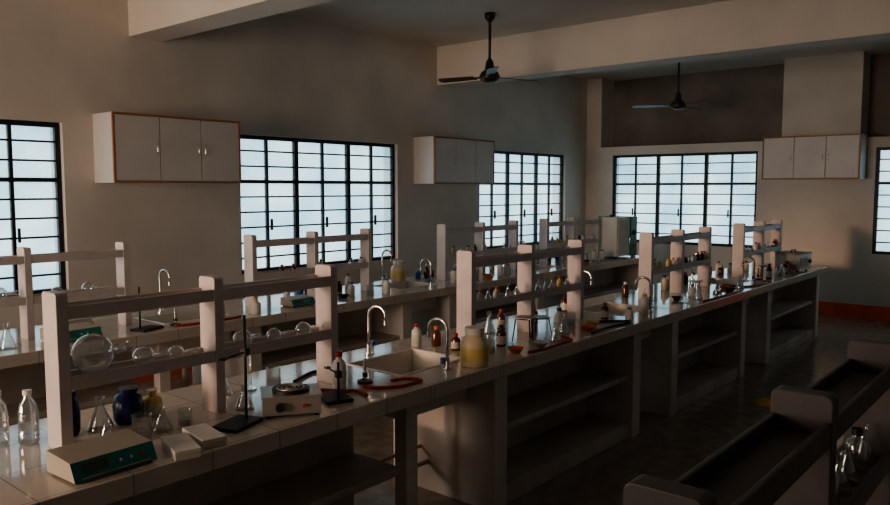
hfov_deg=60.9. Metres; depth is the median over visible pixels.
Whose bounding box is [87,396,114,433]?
flask
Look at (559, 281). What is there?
bottle
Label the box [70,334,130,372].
flask
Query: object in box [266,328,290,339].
flask
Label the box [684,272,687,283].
bottle
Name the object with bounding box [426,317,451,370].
tap
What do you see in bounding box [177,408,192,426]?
glass beaker
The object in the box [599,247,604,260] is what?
wash bottle
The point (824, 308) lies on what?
baseboard
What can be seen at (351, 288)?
bottle
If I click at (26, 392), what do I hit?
water bottle
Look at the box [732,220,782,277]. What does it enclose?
rack
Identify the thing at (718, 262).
bottle
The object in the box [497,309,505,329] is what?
bottle
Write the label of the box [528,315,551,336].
tripod stand
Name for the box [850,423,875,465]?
flask
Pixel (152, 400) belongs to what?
bottle
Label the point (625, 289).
bottle
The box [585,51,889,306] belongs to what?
wall
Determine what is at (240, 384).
flask
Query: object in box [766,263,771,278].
bottle
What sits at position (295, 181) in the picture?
window
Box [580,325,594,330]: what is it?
dish
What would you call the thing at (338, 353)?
bottle
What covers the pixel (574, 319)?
glass beaker
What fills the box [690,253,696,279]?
tap
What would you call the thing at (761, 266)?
tripod stand
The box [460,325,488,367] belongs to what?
jar
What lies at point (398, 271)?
jar
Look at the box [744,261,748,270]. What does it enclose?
bottle
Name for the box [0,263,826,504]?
laboratory bench
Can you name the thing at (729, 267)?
bottle
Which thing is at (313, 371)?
hose
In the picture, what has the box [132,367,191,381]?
baseboard
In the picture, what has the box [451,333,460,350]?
bottle
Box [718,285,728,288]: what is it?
dish
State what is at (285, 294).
bottle
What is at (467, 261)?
rack
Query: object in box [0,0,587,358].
wall
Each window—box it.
[0,119,65,296]
[240,135,394,273]
[479,151,562,248]
[613,151,757,247]
[872,147,889,254]
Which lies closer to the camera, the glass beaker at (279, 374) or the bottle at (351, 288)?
the glass beaker at (279, 374)
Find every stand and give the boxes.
[130,287,163,332]
[212,315,262,433]
[321,362,353,405]
[512,315,537,341]
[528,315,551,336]
[687,280,702,294]
[758,265,767,276]
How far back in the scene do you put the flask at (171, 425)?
2.97 m
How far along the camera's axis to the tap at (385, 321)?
4.32 m
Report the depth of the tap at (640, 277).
5.82 m
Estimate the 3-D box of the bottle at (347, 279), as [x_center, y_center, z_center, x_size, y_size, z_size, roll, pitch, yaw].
[-0.918,0.272,7.156,0.060,0.152,0.060,1,5,14]
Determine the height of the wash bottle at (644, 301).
0.215 m
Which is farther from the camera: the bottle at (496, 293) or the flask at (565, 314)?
the flask at (565, 314)
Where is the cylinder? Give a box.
[241,368,255,391]
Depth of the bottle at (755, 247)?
8.48 m
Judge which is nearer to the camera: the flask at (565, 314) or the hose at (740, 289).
the flask at (565, 314)
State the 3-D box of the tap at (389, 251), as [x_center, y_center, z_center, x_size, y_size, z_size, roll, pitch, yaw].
[-0.579,0.137,7.620,0.148,0.343,0.088,3,6,30]
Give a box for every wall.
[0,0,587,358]
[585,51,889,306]
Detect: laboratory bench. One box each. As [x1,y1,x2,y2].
[0,254,638,427]
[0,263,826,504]
[837,434,843,448]
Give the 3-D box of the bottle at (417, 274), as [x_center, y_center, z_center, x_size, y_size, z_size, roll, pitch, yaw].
[-0.284,0.229,7.959,0.060,0.103,0.060,-1,5,-13]
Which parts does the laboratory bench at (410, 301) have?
bunsen burner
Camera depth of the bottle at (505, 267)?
8.28 m
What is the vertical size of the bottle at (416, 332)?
0.140 m
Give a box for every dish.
[338,294,349,297]
[507,346,523,353]
[532,340,548,347]
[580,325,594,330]
[585,320,598,325]
[671,296,682,300]
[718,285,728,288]
[725,288,735,291]
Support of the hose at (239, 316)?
on the laboratory bench at (410, 301)
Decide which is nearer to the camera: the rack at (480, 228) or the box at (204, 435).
the box at (204, 435)
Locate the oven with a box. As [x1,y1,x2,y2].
[599,215,636,258]
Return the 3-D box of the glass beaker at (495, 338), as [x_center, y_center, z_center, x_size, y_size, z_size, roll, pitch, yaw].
[0.261,0.540,4.389,0.065,0.082,0.065,4,6,40]
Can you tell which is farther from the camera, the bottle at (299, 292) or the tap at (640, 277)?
the bottle at (299, 292)
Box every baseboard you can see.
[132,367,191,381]
[818,301,889,320]
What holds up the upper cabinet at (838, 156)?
attached to the wall at (849, 92)
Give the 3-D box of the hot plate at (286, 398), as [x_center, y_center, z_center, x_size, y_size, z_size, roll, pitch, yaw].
[-0.656,0.626,3.224,0.250,0.110,0.205,-1,5,-15]
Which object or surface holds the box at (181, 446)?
on the laboratory bench at (492, 434)
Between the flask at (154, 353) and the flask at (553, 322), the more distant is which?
the flask at (553, 322)
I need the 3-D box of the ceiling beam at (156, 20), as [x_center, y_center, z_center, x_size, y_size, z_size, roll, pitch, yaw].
[0.943,-1.949,3.822,9.700,0.500,0.320,4,6,40]
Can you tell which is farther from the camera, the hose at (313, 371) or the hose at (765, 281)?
the hose at (765, 281)
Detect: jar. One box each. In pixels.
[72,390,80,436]
[112,385,143,424]
[391,260,405,280]
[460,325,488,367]
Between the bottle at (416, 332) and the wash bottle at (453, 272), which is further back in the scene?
the wash bottle at (453, 272)
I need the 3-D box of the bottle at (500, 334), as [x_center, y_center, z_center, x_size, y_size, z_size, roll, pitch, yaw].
[0.339,0.502,4.570,0.061,0.130,0.061,0,5,-6]
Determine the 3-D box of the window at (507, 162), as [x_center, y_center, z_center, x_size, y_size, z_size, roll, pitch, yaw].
[1.212,-0.832,11.853,0.080,1.456,2.346,4,6,40]
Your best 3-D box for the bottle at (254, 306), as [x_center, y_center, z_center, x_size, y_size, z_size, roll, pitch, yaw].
[-1.449,0.406,5.768,0.090,0.120,0.090,3,6,31]
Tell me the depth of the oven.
10.32 m
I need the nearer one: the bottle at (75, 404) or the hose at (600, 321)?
the bottle at (75, 404)
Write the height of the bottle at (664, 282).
0.137 m
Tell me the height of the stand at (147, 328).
0.300 m
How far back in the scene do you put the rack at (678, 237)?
6.84 m
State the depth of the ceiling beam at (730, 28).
7.97 m
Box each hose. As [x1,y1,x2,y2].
[175,315,240,326]
[293,370,346,382]
[320,388,367,396]
[362,377,422,388]
[528,335,572,352]
[591,320,631,333]
[702,289,740,301]
[723,280,767,286]
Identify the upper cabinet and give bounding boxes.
[92,111,240,183]
[414,136,494,183]
[761,133,867,179]
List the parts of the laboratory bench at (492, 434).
bunsen burner, bunsen burner, bunsen burner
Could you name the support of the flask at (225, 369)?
on the laboratory bench at (492, 434)
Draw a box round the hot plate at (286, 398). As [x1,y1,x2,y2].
[260,383,321,418]
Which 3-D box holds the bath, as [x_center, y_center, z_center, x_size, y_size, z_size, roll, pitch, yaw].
[4.053,0.086,8.795,0.350,0.247,0.305,-5,7,-44]
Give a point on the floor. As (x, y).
(665, 447)
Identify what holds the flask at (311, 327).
in the rack at (211, 292)
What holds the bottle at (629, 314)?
on the laboratory bench at (492, 434)
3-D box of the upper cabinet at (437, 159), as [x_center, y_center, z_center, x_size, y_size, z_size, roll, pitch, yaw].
[0.150,-1.221,10.171,0.384,0.600,1.270,4,6,40]
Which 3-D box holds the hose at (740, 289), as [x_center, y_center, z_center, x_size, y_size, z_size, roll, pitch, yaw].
[2.460,0.380,6.689,0.027,0.016,0.901,4,6,40]
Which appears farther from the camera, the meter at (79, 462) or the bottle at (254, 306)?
the bottle at (254, 306)
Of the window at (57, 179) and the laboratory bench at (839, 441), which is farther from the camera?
the window at (57, 179)
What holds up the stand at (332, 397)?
on the laboratory bench at (492, 434)
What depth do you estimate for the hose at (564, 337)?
4.55 m
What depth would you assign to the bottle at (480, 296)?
4.64 m
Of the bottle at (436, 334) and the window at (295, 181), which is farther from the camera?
the window at (295, 181)
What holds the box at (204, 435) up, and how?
on the laboratory bench at (492, 434)
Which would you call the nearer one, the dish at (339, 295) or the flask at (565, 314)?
the flask at (565, 314)
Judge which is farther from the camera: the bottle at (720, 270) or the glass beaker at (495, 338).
the bottle at (720, 270)
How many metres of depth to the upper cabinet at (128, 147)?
6.78 m
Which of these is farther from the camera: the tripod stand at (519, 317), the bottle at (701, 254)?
the bottle at (701, 254)
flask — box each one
[0,287,16,298]
[0,322,16,350]
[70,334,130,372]
[81,282,101,290]
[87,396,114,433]
[132,346,167,364]
[152,405,172,433]
[167,345,197,357]
[225,369,232,396]
[232,330,261,345]
[235,384,253,411]
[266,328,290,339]
[295,322,318,334]
[484,319,495,333]
[549,322,561,341]
[556,314,569,334]
[834,451,851,497]
[835,441,859,487]
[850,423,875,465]
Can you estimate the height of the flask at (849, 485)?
0.100 m
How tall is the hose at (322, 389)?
0.016 m
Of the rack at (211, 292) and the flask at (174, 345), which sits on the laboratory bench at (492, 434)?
the rack at (211, 292)
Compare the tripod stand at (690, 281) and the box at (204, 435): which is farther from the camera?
the tripod stand at (690, 281)
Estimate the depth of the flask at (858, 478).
1.82 m
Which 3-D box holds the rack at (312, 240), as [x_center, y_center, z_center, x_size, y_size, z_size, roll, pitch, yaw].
[-1.147,0.107,6.565,0.116,0.580,1.320,4,6,40]
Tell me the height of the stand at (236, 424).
0.440 m
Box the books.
[69,317,93,323]
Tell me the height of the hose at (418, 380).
0.016 m
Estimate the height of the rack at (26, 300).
0.580 m
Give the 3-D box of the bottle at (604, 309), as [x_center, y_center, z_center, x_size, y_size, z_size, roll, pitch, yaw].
[1.168,0.426,5.529,0.061,0.120,0.061,-4,7,-43]
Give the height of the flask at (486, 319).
0.140 m
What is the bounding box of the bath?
[775,249,811,271]
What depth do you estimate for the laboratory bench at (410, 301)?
6.01 m
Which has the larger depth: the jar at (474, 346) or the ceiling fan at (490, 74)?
the ceiling fan at (490, 74)
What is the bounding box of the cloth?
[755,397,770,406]
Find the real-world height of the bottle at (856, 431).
0.110 m
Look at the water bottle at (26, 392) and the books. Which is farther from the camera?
the books
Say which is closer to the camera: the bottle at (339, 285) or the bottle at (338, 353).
the bottle at (338, 353)
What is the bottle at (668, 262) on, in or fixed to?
in the rack at (678, 237)
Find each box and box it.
[161,432,200,461]
[182,423,225,449]
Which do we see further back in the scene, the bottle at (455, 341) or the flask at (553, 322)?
the flask at (553, 322)
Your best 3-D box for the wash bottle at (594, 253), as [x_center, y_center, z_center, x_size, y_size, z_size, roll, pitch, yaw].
[1.964,0.017,9.946,0.068,0.190,0.106,1,5,12]
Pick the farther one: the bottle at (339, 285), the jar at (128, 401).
the bottle at (339, 285)
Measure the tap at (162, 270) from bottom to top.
0.343 m
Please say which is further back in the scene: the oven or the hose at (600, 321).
the oven
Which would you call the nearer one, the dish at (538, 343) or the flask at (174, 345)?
the flask at (174, 345)
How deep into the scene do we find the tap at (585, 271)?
6.08 m
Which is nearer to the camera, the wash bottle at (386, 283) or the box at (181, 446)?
the box at (181, 446)
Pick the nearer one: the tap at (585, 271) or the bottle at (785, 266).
the tap at (585, 271)
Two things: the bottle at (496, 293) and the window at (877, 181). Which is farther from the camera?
the window at (877, 181)
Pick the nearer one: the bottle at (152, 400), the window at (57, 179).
the bottle at (152, 400)
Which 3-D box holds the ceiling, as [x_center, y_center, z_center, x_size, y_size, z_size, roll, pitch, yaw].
[1.403,-2.318,4.334,10.300,0.150,16.300,4,6,40]
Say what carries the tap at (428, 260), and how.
on the laboratory bench at (410, 301)
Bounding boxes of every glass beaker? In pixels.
[131,413,151,438]
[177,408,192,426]
[265,366,280,385]
[489,338,495,353]
[565,311,575,325]
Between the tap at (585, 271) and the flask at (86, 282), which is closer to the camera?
the flask at (86, 282)
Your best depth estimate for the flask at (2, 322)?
4.49 m
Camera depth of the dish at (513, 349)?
4.38 m
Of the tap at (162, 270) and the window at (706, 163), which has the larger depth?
the window at (706, 163)
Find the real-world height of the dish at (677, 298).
0.030 m
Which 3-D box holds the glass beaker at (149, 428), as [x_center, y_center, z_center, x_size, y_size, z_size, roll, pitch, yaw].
[-1.154,0.663,2.880,0.076,0.092,0.076,4,6,40]
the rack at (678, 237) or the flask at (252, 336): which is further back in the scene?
the rack at (678, 237)
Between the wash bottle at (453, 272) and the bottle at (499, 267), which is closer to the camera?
the wash bottle at (453, 272)
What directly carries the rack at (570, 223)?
on the laboratory bench at (410, 301)
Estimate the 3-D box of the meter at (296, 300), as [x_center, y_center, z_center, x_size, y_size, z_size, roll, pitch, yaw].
[-1.199,0.395,6.186,0.160,0.070,0.240,4,6,37]
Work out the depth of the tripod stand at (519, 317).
4.67 m
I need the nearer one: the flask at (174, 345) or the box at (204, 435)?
the box at (204, 435)
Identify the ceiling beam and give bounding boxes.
[128,0,333,41]
[437,0,889,87]
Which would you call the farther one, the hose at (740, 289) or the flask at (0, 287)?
the hose at (740, 289)
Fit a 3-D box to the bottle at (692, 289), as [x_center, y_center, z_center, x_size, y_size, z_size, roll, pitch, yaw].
[2.176,0.335,6.658,0.064,0.111,0.064,-2,5,-27]
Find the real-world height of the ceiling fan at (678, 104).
0.765 m
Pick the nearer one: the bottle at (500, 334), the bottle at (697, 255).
the bottle at (500, 334)
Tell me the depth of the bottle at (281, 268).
6.30 m
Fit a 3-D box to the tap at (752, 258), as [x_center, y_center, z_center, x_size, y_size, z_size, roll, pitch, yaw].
[3.063,0.173,7.632,0.148,0.269,0.088,2,5,27]
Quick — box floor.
[140,314,889,504]
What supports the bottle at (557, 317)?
on the laboratory bench at (492, 434)
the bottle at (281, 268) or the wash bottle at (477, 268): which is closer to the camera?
the bottle at (281, 268)
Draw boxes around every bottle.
[0,390,9,446]
[17,389,39,445]
[143,388,162,417]
[249,298,260,313]
[279,264,284,270]
[283,292,289,296]
[297,290,303,294]
[332,350,346,388]
[337,281,341,291]
[345,273,350,289]
[348,282,354,295]
[383,274,389,294]
[411,323,420,346]
[415,269,420,278]
[424,264,428,277]
[431,326,440,346]
[451,264,456,282]
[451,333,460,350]
[476,267,478,279]
[477,289,483,300]
[493,286,499,298]
[496,325,505,346]
[497,264,502,276]
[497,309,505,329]
[503,264,508,275]
[554,307,563,330]
[557,276,562,286]
[560,295,566,311]
[592,247,596,258]
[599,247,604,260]
[601,302,608,319]
[622,282,628,297]
[625,307,633,319]
[639,287,650,315]
[661,275,667,289]
[666,257,670,266]
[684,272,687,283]
[688,284,695,296]
[695,252,699,260]
[699,251,703,259]
[715,261,719,273]
[718,265,723,275]
[727,263,731,271]
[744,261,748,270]
[753,242,757,250]
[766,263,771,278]
[783,261,788,273]
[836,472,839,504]
[844,427,868,473]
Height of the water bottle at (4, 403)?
0.204 m
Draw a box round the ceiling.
[283,0,889,80]
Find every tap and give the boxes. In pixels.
[157,269,171,312]
[364,305,387,355]
[380,249,392,282]
[420,258,433,286]
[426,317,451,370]
[584,270,592,284]
[634,276,652,312]
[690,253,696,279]
[741,256,755,282]
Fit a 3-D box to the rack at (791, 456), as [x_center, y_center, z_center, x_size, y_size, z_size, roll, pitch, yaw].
[0.716,0.548,1.529,0.116,0.550,1.320,4,6,40]
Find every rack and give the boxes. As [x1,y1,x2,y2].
[0,242,131,339]
[42,264,337,448]
[244,228,371,306]
[437,220,518,279]
[457,239,584,339]
[539,216,599,265]
[623,338,889,504]
[638,227,711,300]
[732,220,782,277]
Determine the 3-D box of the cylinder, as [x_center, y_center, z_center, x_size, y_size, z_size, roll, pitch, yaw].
[-0.927,0.529,3.571,0.068,0.244,0.070,4,6,40]
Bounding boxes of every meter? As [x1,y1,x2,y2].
[40,322,102,340]
[46,429,156,484]
[280,294,315,307]
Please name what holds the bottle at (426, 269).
on the laboratory bench at (410, 301)
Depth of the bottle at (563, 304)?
5.84 m
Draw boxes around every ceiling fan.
[438,12,538,82]
[632,62,704,109]
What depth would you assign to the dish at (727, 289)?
6.99 m
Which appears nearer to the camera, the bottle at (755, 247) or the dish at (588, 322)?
the dish at (588, 322)
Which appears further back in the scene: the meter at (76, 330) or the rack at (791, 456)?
the meter at (76, 330)

